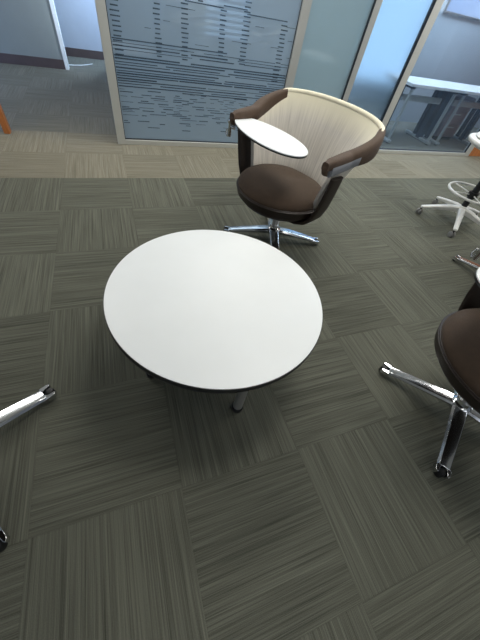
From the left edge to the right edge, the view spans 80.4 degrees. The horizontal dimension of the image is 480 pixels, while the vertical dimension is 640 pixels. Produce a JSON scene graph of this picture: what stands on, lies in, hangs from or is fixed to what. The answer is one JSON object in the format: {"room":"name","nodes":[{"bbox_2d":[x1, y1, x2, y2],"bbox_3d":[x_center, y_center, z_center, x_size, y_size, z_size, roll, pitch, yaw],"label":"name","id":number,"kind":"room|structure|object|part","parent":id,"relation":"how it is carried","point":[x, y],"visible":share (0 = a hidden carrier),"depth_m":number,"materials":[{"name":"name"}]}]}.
{"room":"office","nodes":[
{"label":"office","id":0,"kind":"room"},
{"bbox_2d":[0,0,62,59],"bbox_3d":[-4.799,-4.409,2.618,4.890,2.750,0.120,-9,53,-18],"label":"wall","id":1,"kind":"structure","parent":0,"point":[27,27],"depth_m":3.97,"materials":[{"name":"white paint"}]},
{"bbox_2d":[0,53,65,69],"bbox_3d":[-4.970,-3.519,3.580,4.888,0.110,0.015,-9,53,-18],"label":"baseboard","id":2,"kind":"structure","parent":1,"relation":"attached to","point":[4,57],"depth_m":4.19,"materials":[{"name":"plastic"}]},
{"bbox_2d":[49,0,69,69],"bbox_3d":[-2.491,-4.735,3.430,0.045,2.600,0.150,-9,53,-18],"label":"trim","id":3,"kind":"structure","parent":1,"relation":"attached to","point":[52,5],"depth_m":4.08,"materials":[{"name":"white metal"}]},
{"bbox_2d":[54,0,102,51],"bbox_3d":[0.595,-6.047,5.019,17.000,2.750,0.100,-9,53,-18],"label":"wall","id":4,"kind":"structure","parent":0,"point":[78,20],"depth_m":4.69,"materials":[{"name":"paint"}]},
{"bbox_2d":[65,47,103,59],"bbox_3d":[-3.335,-4.552,4.758,9.000,0.110,0.015,-9,53,-18],"label":"baseboard","id":5,"kind":"structure","parent":4,"relation":"attached to","point":[74,52],"depth_m":4.96,"materials":[{"name":"plastic"}]},
{"bbox_2d":[0,56,479,639],"bbox_3d":[1.909,-1.472,3.281,17.000,0.050,12.600,-9,53,-18],"label":"floor","id":6,"kind":"structure","parent":0,"point":[134,505],"depth_m":1.25,"materials":[{"name":"carpet"}]},
{"bbox_2d":[0,104,10,133],"bbox_3d":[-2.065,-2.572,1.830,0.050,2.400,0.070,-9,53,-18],"label":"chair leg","id":7,"kind":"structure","parent":6,"relation":"on","point":[4,124],"depth_m":2.66,"materials":[{"name":"orange wood"}]},
{"bbox_2d":[0,385,56,551],"bbox_3d":[-0.994,0.212,0.642,0.738,0.971,0.864,-9,53,-18],"label":"lounge chair","id":8,"kind":"object","parent":6,"relation":"on","point":[12,412],"visible":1,"depth_m":1.11,"materials":[{"name":"silver metal"}]},
{"bbox_3d":[-0.872,0.593,0.910,0.347,0.085,0.073,36,53,19],"label":"arm","id":9,"kind":"part","parent":8,"relation":"part of","materials":[{"name":"metal"}]},
{"bbox_3d":[-0.900,0.370,1.091,0.073,0.085,0.347,36,53,19],"label":"arm","id":10,"kind":"part","parent":8,"relation":"part of","materials":[{"name":"metal"}]},
{"bbox_2d":[95,0,125,144],"bbox_3d":[-1.032,-2.714,1.915,0.075,2.750,0.060,-9,53,-18],"label":"trim","id":11,"kind":"structure","parent":6,"relation":"on","point":[100,5],"depth_m":2.48,"materials":[{"name":"metal"}]},
{"bbox_2d":[103,230,322,412],"bbox_3d":[-0.119,-0.006,1.381,0.933,0.380,0.933,-9,53,-18],"label":"round table","id":12,"kind":"object","parent":6,"relation":"on","point":[205,311],"visible":1,"depth_m":1.16,"materials":[{"name":"white laminate"}]},
{"bbox_3d":[0.013,0.288,1.170,0.043,0.326,0.043,-9,53,-18],"label":"leg","id":13,"kind":"part","parent":12,"relation":"part of","materials":[{"name":"metal"}]},
{"bbox_2d":[125,139,465,155],"bbox_3d":[1.176,-2.247,3.728,5.045,0.045,0.058,-9,53,-18],"label":"trim","id":14,"kind":"structure","parent":6,"relation":"on","point":[128,141],"depth_m":3.22,"materials":[{"name":"metal"}]},
{"bbox_2d":[105,0,302,143],"bbox_3d":[-0.209,-2.847,2.187,1.680,2.655,0.028,-9,53,-18],"label":"window","id":15,"kind":"structure","parent":14,"relation":"attached to","point":[182,67],"depth_m":2.66,"materials":[{"name":"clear glass"}]},
{"bbox_2d":[293,0,376,99],"bbox_3d":[0.982,-3.036,2.572,0.671,2.655,0.052,-9,53,-18],"label":"window","id":16,"kind":"structure","parent":14,"relation":"attached to","point":[334,31],"depth_m":2.87,"materials":[{"name":"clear glass"}]},
{"bbox_2d":[347,0,436,121],"bbox_3d":[1.662,-3.147,2.795,0.630,2.655,0.052,-9,53,-18],"label":"window","id":17,"kind":"structure","parent":14,"relation":"attached to","point":[398,25],"depth_m":3.09,"materials":[{"name":"glass"}]},
{"bbox_2d":[380,129,479,152],"bbox_3d":[2.895,-3.353,3.203,1.800,2.655,0.028,-9,53,-18],"label":"window","id":18,"kind":"structure","parent":14,"relation":"attached to","point":[479,129],"depth_m":4.26,"materials":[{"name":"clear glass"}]},
{"bbox_2d":[284,0,311,87],"bbox_3d":[0.623,-2.984,2.457,0.090,2.750,0.060,-9,53,-18],"label":"trim","id":19,"kind":"structure","parent":6,"relation":"on","point":[306,4],"depth_m":2.75,"materials":[{"name":"beige metal"}]},
{"bbox_2d":[223,88,385,249],"bbox_3d":[0.330,-0.929,1.918,0.739,0.871,0.864,-30,62,-30],"label":"lounge chair","id":20,"kind":"object","parent":6,"relation":"on","point":[296,147],"visible":0.97,"depth_m":1.81,"materials":[{"name":"fabric"}]},
{"bbox_3d":[0.051,-0.695,2.165,0.347,0.085,0.073,5,50,-7],"label":"arm","id":21,"kind":"part","parent":20,"relation":"part of","materials":[{"name":"metal"}]},
{"bbox_3d":[0.119,-1.377,1.821,0.477,0.176,0.096,-30,62,-30],"label":"armrest","id":22,"kind":"part","parent":20,"relation":"part of","materials":[{"name":"brown leather"}]},
{"bbox_3d":[0.254,-0.521,2.058,0.073,0.085,0.347,5,50,-7],"label":"arm","id":23,"kind":"part","parent":20,"relation":"part of","materials":[{"name":"metal"}]},
{"bbox_2d":[238,164,320,211],"bbox_3d":[0.276,-0.891,1.892,0.584,0.114,0.584,-30,62,-30],"label":"seat cushion","id":24,"kind":"object","parent":20,"relation":"on","point":[262,187],"depth_m":1.78,"materials":[{"name":"brown fabric"}]},
{"bbox_3d":[0.455,-0.659,2.212,0.347,0.085,0.073,5,50,-7],"label":"arm","id":25,"kind":"part","parent":20,"relation":"part of","materials":[{"name":"metal"}]},
{"bbox_3d":[0.455,-1.101,1.851,0.457,0.486,0.816,-30,62,-30],"label":"backrest","id":26,"kind":"part","parent":20,"relation":"part of","materials":[{"name":"beige fabric"}]},
{"bbox_3d":[0.545,-0.820,1.500,0.217,0.096,0.081,-30,62,-30],"label":"arm panel","id":27,"kind":"part","parent":20,"relation":"part of","materials":[{"name":"brown leather"}]},
{"bbox_3d":[0.619,-0.890,1.508,0.477,0.176,0.096,-30,62,-30],"label":"armrest","id":28,"kind":"part","parent":20,"relation":"part of","materials":[{"name":"brown leather"}]},
{"bbox_2d":[343,0,382,101],"bbox_3d":[1.330,-3.099,2.688,0.075,2.750,0.060,-9,53,-18],"label":"trim","id":29,"kind":"structure","parent":6,"relation":"on","point":[378,4],"depth_m":2.96,"materials":[{"name":"beige metal"}]},
{"bbox_2d":[382,0,444,127],"bbox_3d":[2.004,-3.209,2.908,0.100,2.750,0.060,-9,53,-18],"label":"trim","id":30,"kind":"structure","parent":6,"relation":"on","point":[439,3],"depth_m":3.19,"materials":[{"name":"metal"}]},
{"bbox_2d":[384,76,465,144],"bbox_3d":[2.619,-3.197,4.353,1.000,0.722,0.600,-9,53,-18],"label":"table","id":31,"kind":"object","parent":6,"relation":"on","point":[441,89],"visible":0.78,"depth_m":4.22,"materials":[{"name":"white laminate"}]},
{"bbox_3d":[2.223,-3.150,4.252,0.070,0.640,0.180,-9,53,-18],"label":"leg","id":32,"kind":"part","parent":31,"relation":"part of","materials":[{"name":"metal"}]},
{"bbox_3d":[2.993,-3.275,4.504,0.070,0.640,0.180,-9,53,-18],"label":"leg","id":33,"kind":"part","parent":31,"relation":"part of","materials":[{"name":"metal"}]},
{"bbox_2d":[379,248,479,478],"bbox_3d":[1.131,0.181,1.120,0.812,0.901,0.867,10,49,-3],"label":"lounge chair","id":34,"kind":"object","parent":6,"relation":"on","point":[457,336],"visible":1,"depth_m":1.20,"materials":[{"name":"brown leather"}]},
{"bbox_3d":[0.916,0.326,1.474,0.347,0.085,0.073,33,52,16],"label":"arm","id":35,"kind":"part","parent":34,"relation":"part of","materials":[{"name":"metal"}]},
{"bbox_3d":[0.965,0.547,1.298,0.073,0.085,0.347,33,52,16],"label":"arm","id":36,"kind":"part","parent":34,"relation":"part of","materials":[{"name":"metal"}]},
{"bbox_2d":[441,308,479,397],"bbox_3d":[1.098,0.173,1.117,0.584,0.114,0.584,10,49,-3],"label":"seat cushion","id":37,"kind":"object","parent":34,"relation":"on","point":[460,330],"depth_m":1.10,"materials":[{"name":"brown fabric"}]},
{"bbox_3d":[1.246,0.536,1.361,0.347,0.085,0.073,33,52,16],"label":"arm","id":38,"kind":"part","parent":34,"relation":"part of","materials":[{"name":"metal"}]},
{"bbox_2d":[416,132,479,236],"bbox_3d":[2.182,-1.250,2.623,0.693,0.745,0.727,15,49,2],"label":"stool","id":39,"kind":"object","parent":6,"relation":"on","point":[463,209],"visible":1,"depth_m":2.73,"materials":[{"name":"white plastic"}]},
{"bbox_3d":[1.996,-1.127,2.822,0.340,0.099,0.059,15,49,2],"label":"arm","id":40,"kind":"part","parent":39,"relation":"part of","materials":[{"name":"white plastic"}]},
{"bbox_3d":[2.161,-1.224,2.936,0.059,0.099,0.340,1,50,-10],"label":"arm","id":41,"kind":"part","parent":39,"relation":"part of","materials":[{"name":"white plastic"}]},
{"bbox_3d":[2.083,-0.961,2.700,0.059,0.099,0.340,29,51,13],"label":"arm","id":42,"kind":"part","parent":39,"relation":"part of","materials":[{"name":"white plastic"}]},
{"bbox_3d":[2.303,-0.957,2.738,0.059,0.099,0.340,-30,62,-30],"label":"arm","id":43,"kind":"part","parent":39,"relation":"part of","materials":[{"name":"white plastic"}]},
{"bbox_3d":[2.352,-1.119,2.884,0.340,0.099,0.059,-14,54,-21],"label":"arm","id":44,"kind":"part","parent":39,"relation":"part of","materials":[{"name":"white plastic"}]},
{"bbox_2d":[423,80,479,145],"bbox_3d":[3.577,-3.353,4.666,1.000,0.722,0.600,-9,53,-18],"label":"table","id":45,"kind":"object","parent":6,"relation":"on","point":[470,89],"visible":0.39,"depth_m":4.54,"materials":[{"name":"grey metal"}]},
{"bbox_3d":[3.181,-3.306,4.566,0.070,0.640,0.180,-9,53,-18],"label":"leg","id":46,"kind":"part","parent":45,"relation":"part of","materials":[{"name":"metal"}]},
{"bbox_3d":[3.951,-3.432,4.818,0.070,0.640,0.180,-9,53,-18],"label":"leg","id":47,"kind":"part","parent":45,"relation":"part of","materials":[{"name":"metal"}]},
{"bbox_2d":[431,93,475,139],"bbox_3d":[3.482,-3.499,4.851,0.420,0.600,0.508,-9,53,-18],"label":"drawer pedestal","id":48,"kind":"object","parent":6,"relation":"on","point":[461,113],"visible":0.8,"depth_m":4.71,"materials":[{"name":"grey metal"}]},
{"bbox_3d":[3.533,-3.224,4.833,0.404,0.172,0.016,-9,53,-18],"label":"drawer","id":49,"kind":"part","parent":48,"relation":"part of","materials":[{"name":"brown wood"}]},
{"bbox_3d":[3.559,-3.338,4.697,0.404,0.172,0.016,-9,53,-18],"label":"drawer","id":50,"kind":"part","parent":48,"relation":"part of","materials":[{"name":"brown wood"}]},
{"bbox_3d":[3.585,-3.453,4.560,0.404,0.172,0.016,-9,53,-18],"label":"drawer","id":51,"kind":"part","parent":48,"relation":"part of","materials":[{"name":"brown wood"}]},
{"bbox_2d":[452,255,479,269],"bbox_3d":[2.083,-0.543,1.908,0.792,0.901,0.875,-18,56,-24],"label":"lounge chair","id":52,"kind":"object","parent":6,"relation":"on","point":[476,266],"visible":0.49,"depth_m":2.34,"materials":[{"name":"silver metal"}]},
{"bbox_2d":[464,128,479,155],"bbox_3d":[3.784,-3.499,3.491,0.090,2.750,0.060,-9,53,-18],"label":"trim","id":53,"kind":"structure","parent":6,"relation":"on","point":[471,147],"depth_m":4.44,"materials":[{"name":"metal"}]},
{"bbox_2d":[469,147,479,155],"bbox_3d":[5.119,-3.626,4.082,2.820,2.400,0.060,-9,53,-18],"label":"trim","id":54,"kind":"structure","parent":6,"relation":"on","point":[475,152],"depth_m":4.54,"materials":[{"name":"orange wood"}]},
{"bbox_2d":[390,0,479,127],"bbox_3d":[6.097,-5.160,5.324,6.750,2.750,0.120,-9,53,-18],"label":"wall","id":55,"kind":"structure","parent":0,"point":[450,52],"depth_m":4.80,"materials":[{"name":"paint"}]},
{"bbox_2d":[443,0,479,20],"bbox_3d":[4.181,-5.145,4.175,2.220,1.120,0.030,-9,53,-18],"label":"whiteboard","id":56,"kind":"object","parent":55,"relation":"attached to","point":[470,9],"visible":1,"depth_m":4.29,"materials":[{"name":"metal"}]}
]}

